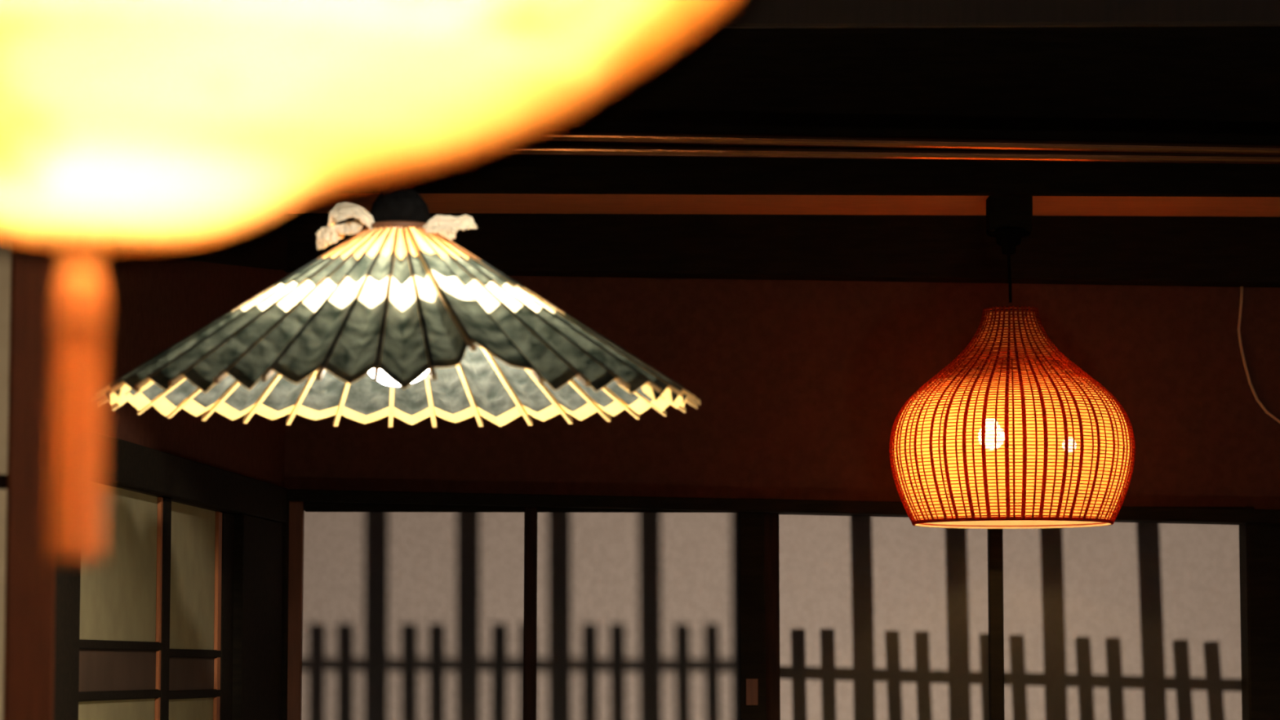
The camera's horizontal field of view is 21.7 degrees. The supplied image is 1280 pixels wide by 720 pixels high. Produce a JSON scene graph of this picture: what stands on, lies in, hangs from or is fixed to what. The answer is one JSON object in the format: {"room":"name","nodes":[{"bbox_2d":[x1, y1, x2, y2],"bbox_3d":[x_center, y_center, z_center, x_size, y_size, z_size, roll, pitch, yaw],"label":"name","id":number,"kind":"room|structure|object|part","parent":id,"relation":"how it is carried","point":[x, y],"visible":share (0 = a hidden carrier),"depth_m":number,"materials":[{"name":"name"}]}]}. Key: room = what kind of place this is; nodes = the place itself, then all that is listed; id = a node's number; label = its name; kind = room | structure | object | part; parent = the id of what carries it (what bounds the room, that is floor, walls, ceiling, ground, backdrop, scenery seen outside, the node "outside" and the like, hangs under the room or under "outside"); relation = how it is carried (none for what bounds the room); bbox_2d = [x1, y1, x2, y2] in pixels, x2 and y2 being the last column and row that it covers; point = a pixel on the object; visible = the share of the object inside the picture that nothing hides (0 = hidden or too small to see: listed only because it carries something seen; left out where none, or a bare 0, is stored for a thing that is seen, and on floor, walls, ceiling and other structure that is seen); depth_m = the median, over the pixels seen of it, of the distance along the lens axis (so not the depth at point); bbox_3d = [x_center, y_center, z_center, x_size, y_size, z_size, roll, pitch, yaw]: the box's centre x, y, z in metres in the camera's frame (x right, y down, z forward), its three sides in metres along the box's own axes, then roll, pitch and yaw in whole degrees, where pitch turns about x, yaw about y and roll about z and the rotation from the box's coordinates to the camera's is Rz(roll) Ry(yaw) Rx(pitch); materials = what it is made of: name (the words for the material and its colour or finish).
{"room":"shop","nodes":[
{"label":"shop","id":0,"kind":"room"},
{"bbox_2d":[60,251,286,487],"bbox_3d":[-0.795,-0.299,5.575,0.078,0.942,1.845,0,-5,4],"label":"wall","id":1,"kind":"structure","parent":0,"point":[153,304],"depth_m":5.49,"materials":[{"name":"red paint"}]},
{"bbox_2d":[53,560,62,719],"bbox_3d":[-0.855,1.036,4.560,0.090,1.772,0.065,0,-5,4],"label":"trim","id":2,"kind":"structure","parent":1,"relation":"attached to","point":[58,563],"depth_m":4.63,"materials":[{"name":"black wood"}]},
{"bbox_2d":[103,434,287,523],"bbox_3d":[-0.786,0.198,5.480,0.102,0.066,1.750,0,-5,4],"label":"trim","id":3,"kind":"structure","parent":1,"relation":"attached to","point":[127,465],"depth_m":5.45,"materials":[{"name":"black wood"}]},
{"bbox_2d":[102,208,288,270],"bbox_3d":[-0.753,-0.426,5.548,0.026,0.695,1.735,0,-5,4],"label":"trim","id":4,"kind":"structure","parent":1,"relation":"attached to","point":[263,243],"depth_m":5.96,"materials":[{"name":"black wood"}]},
{"bbox_2d":[231,513,282,719],"bbox_3d":[-0.725,1.175,6.066,0.064,1.772,0.389,0,-5,4],"label":"trim","id":5,"kind":"structure","parent":1,"relation":"attached to","point":[258,541],"depth_m":6.07,"materials":[{"name":"black wood"}]},
{"bbox_2d":[280,500,288,719],"bbox_3d":[-0.697,1.167,6.322,0.052,1.835,0.115,0,-5,0],"label":"trim","id":6,"kind":"structure","parent":1,"relation":"attached to","point":[285,526],"depth_m":6.33,"materials":[{"name":"black wood"}]},
{"bbox_2d":[328,155,1279,196],"bbox_3d":[0.049,-0.341,6.122,3.177,0.085,0.030,0,-5,0],"label":"ceiling beam","id":7,"kind":"structure","parent":1,"relation":"attached to","point":[476,174],"depth_m":6.11,"materials":[{"name":"black wood"}]},
{"bbox_2d":[479,142,1279,164],"bbox_3d":[0.047,-0.371,5.934,3.086,0.056,0.021,0,-5,0],"label":"trim","id":8,"kind":"structure","parent":1,"relation":"attached to","point":[509,148],"depth_m":5.92,"materials":[{"name":"brown wood"}]},
{"bbox_2d":[516,128,1279,155],"bbox_3d":[0.046,-0.390,5.860,3.048,0.078,0.021,0,-5,0],"label":"trim","id":9,"kind":"structure","parent":1,"relation":"attached to","point":[570,135],"depth_m":5.85,"materials":[{"name":"brown wood"}]},
{"bbox_2d":[986,195,1032,234],"bbox_3d":[0.683,-0.268,6.165,0.080,0.065,0.060,0,-5,0],"label":"block","id":10,"kind":"object","parent":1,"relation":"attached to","point":[1002,211],"visible":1,"depth_m":6.14,"materials":[{"name":"black wood"}]},
{"bbox_2d":[888,227,1135,528],"bbox_3d":[0.683,0.031,6.138,0.450,0.545,0.450,-1,-5,10],"label":"wicker lamp","id":11,"kind":"object","parent":10,"relation":"hanging from","point":[1011,433],"visible":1,"depth_m":5.97,"materials":[{"name":"orange wicker"}]},
{"bbox_2d":[986,227,1030,254],"bbox_3d":[0.681,-0.217,6.161,0.082,0.046,0.082,0,-5,0],"label":"ceiling lamp mount","id":12,"kind":"object","parent":11,"relation":"attached to","point":[1006,237],"depth_m":6.14,"materials":[{"name":"black"}]},
{"bbox_3d":[0.682,-0.150,6.155,0.007,0.089,0.006,-2,-6,22],"label":"cord","id":13,"kind":"part","parent":11,"relation":"part of","materials":[{"name":"black fabric"}]},
{"bbox_2d":[284,272,1279,509],"bbox_3d":[0.000,0.703,6.437,6.400,2.780,0.068,0,-5,0],"label":"wall","id":14,"kind":"structure","parent":0,"point":[802,387],"depth_m":6.46,"materials":[{"name":"red paint"}]},
{"bbox_2d":[282,213,1279,287],"bbox_3d":[0.051,-0.209,6.451,3.334,0.144,0.090,0,-5,0],"label":"ceiling beam","id":15,"kind":"structure","parent":14,"relation":"attached to","point":[1237,251],"depth_m":6.41,"materials":[{"name":"black wood"}]},
{"bbox_2d":[284,192,1279,217],"bbox_3d":[0.049,-0.327,6.316,3.190,0.089,0.360,0,-5,0],"label":"trim","id":16,"kind":"structure","parent":14,"relation":"attached to","point":[492,203],"depth_m":6.28,"materials":[{"name":"brown wood"}]},
{"bbox_2d":[287,488,1279,524],"bbox_3d":[0.279,0.283,6.396,1.979,0.067,0.110,0,-5,0],"label":"trim","id":17,"kind":"structure","parent":14,"relation":"attached to","point":[796,507],"depth_m":6.34,"materials":[{"name":"black wood"}]},
{"bbox_2d":[476,26,1279,164],"bbox_3d":[0.047,-0.525,6.239,3.094,0.370,0.550,0,-5,0],"label":"ceiling beam","id":18,"kind":"structure","parent":14,"relation":"attached to","point":[1208,83],"depth_m":5.96,"materials":[{"name":"black wood"}]},
{"bbox_2d":[1236,286,1279,423],"bbox_3d":[1.243,-0.003,6.459,0.170,0.297,0.006,0,-5,0],"label":"cable","id":19,"kind":"object","parent":14,"relation":"attached to","point":[1241,301],"visible":1,"depth_m":6.46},
{"bbox_2d":[1239,523,1279,719],"bbox_3d":[1.289,1.190,6.330,0.264,1.789,0.095,0,-5,0],"label":"trim","id":20,"kind":"structure","parent":14,"relation":"attached to","point":[1259,543],"depth_m":6.35,"materials":[{"name":"black wood"}]},
{"bbox_3d":[0.000,-1.128,2.142,6.400,0.080,9.260,0,-5,0],"label":"ceiling","id":21,"kind":"structure","parent":0,"visible":0},
{"bbox_2d":[0,0,735,247],"bbox_3d":[-0.199,-0.600,1.280,0.560,1.130,0.560,0,-5,0],"label":"paper lantern","id":22,"kind":"object","parent":21,"relation":"hanging from","point":[124,123],"visible":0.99,"depth_m":1.15,"materials":[{"name":"yellow paper"}]},
{"bbox_2d":[49,236,106,561],"bbox_3d":[-0.206,0.014,1.224,0.019,0.119,0.019,0,-5,0],"label":"tassel","id":23,"kind":"object","parent":22,"relation":"hanging from","point":[77,519],"visible":1,"depth_m":1.22,"materials":[{"name":"orange fabric"}]},
{"bbox_3d":[-0.206,-0.039,1.229,0.015,0.012,0.015,1,-5,-15],"label":"hanging cord","id":24,"kind":"part","parent":23,"relation":"part of","materials":[{"name":"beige fabric"}]},
{"bbox_2d":[103,176,700,427],"bbox_3d":[-0.290,-0.422,4.056,0.727,0.974,0.727,0,-5,0],"label":"lamp","id":25,"kind":"object","parent":21,"relation":"hanging from","point":[398,319],"visible":1,"depth_m":3.90,"materials":[{"name":"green paper"}]},
{"bbox_3d":[-0.292,-0.028,4.019,0.095,0.120,0.095,0,-5,0],"label":"bulb","id":26,"kind":"part","parent":25,"relation":"part of","materials":[{"name":"white glass"}]},
{"bbox_3d":[-0.291,-0.547,4.067,0.005,0.685,0.005,-2,-6,22],"label":"cord","id":27,"kind":"part","parent":25,"relation":"part of","materials":[{"name":"black fabric"}]},
{"bbox_3d":[0.000,1.729,1.879,6.400,0.100,9.260,0,-5,0],"label":"floor","id":28,"kind":"structure","parent":0,"visible":0},
{"bbox_2d":[0,235,60,719],"bbox_3d":[-0.929,0.640,3.205,0.708,2.288,0.036,1,-5,-12],"label":"wall","id":29,"kind":"structure","parent":28,"relation":"on","point":[30,271],"depth_m":3.31,"materials":[{"name":"red wood"}]},
{"bbox_3d":[-0.933,0.632,3.210,0.622,2.230,0.001,1,-5,-12],"label":"paper pane","id":30,"kind":"part","parent":29,"relation":"part of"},
{"bbox_2d":[59,484,171,719],"bbox_3d":[-0.799,1.067,4.955,0.030,1.759,0.722,0,-5,4],"label":"sliding door","id":31,"kind":"structure","parent":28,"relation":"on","point":[115,631],"depth_m":5.07,"materials":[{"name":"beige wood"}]},
{"bbox_2d":[168,501,234,719],"bbox_3d":[-0.759,1.126,5.594,0.030,1.759,0.559,0,-5,4],"label":"screen","id":32,"kind":"object","parent":28,"relation":"on","point":[202,540],"visible":0.77,"depth_m":5.70,"materials":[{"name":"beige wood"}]},
{"bbox_2d":[287,501,766,719],"bbox_3d":[-0.218,1.166,6.307,0.931,1.810,0.032,0,-5,0],"label":"sliding door","id":33,"kind":"structure","parent":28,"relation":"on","point":[397,611],"depth_m":6.38,"materials":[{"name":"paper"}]},
{"bbox_3d":[-0.227,0.279,6.390,0.832,0.027,0.028,0,-5,0],"label":"rail","id":34,"kind":"part","parent":33,"relation":"part of","materials":[{"name":"black wood"}]},
{"bbox_3d":[0.213,0.632,6.342,0.023,0.050,0.004,0,-5,0],"label":"finger pull","id":35,"kind":"part","parent":33,"relation":"part of","materials":[{"name":"brown wood"}]},
{"bbox_2d":[764,506,1254,719],"bbox_3d":[0.742,1.176,6.347,1.023,1.796,0.030,0,-5,0],"label":"sliding door","id":36,"kind":"structure","parent":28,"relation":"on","point":[867,618],"depth_m":6.42,"materials":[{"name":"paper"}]},
{"bbox_3d":[0.715,0.291,6.429,0.896,0.017,0.028,0,-5,0],"label":"rail","id":37,"kind":"part","parent":36,"relation":"part of","materials":[{"name":"black wood"}]},
{"bbox_3d":[-0.735,0.474,3.948,0.260,2.780,1.290,0,-5,0],"label":"wall","id":38,"kind":"structure","parent":0,"visible":0},
{"bbox_2d":[702,0,1279,28],"bbox_3d":[0.037,-0.547,4.680,2.619,0.176,0.020,0,-5,0],"label":"trim","id":39,"kind":"structure","parent":38,"relation":"attached to","point":[742,14],"depth_m":4.67,"materials":[{"name":"black wood"}]}
]}

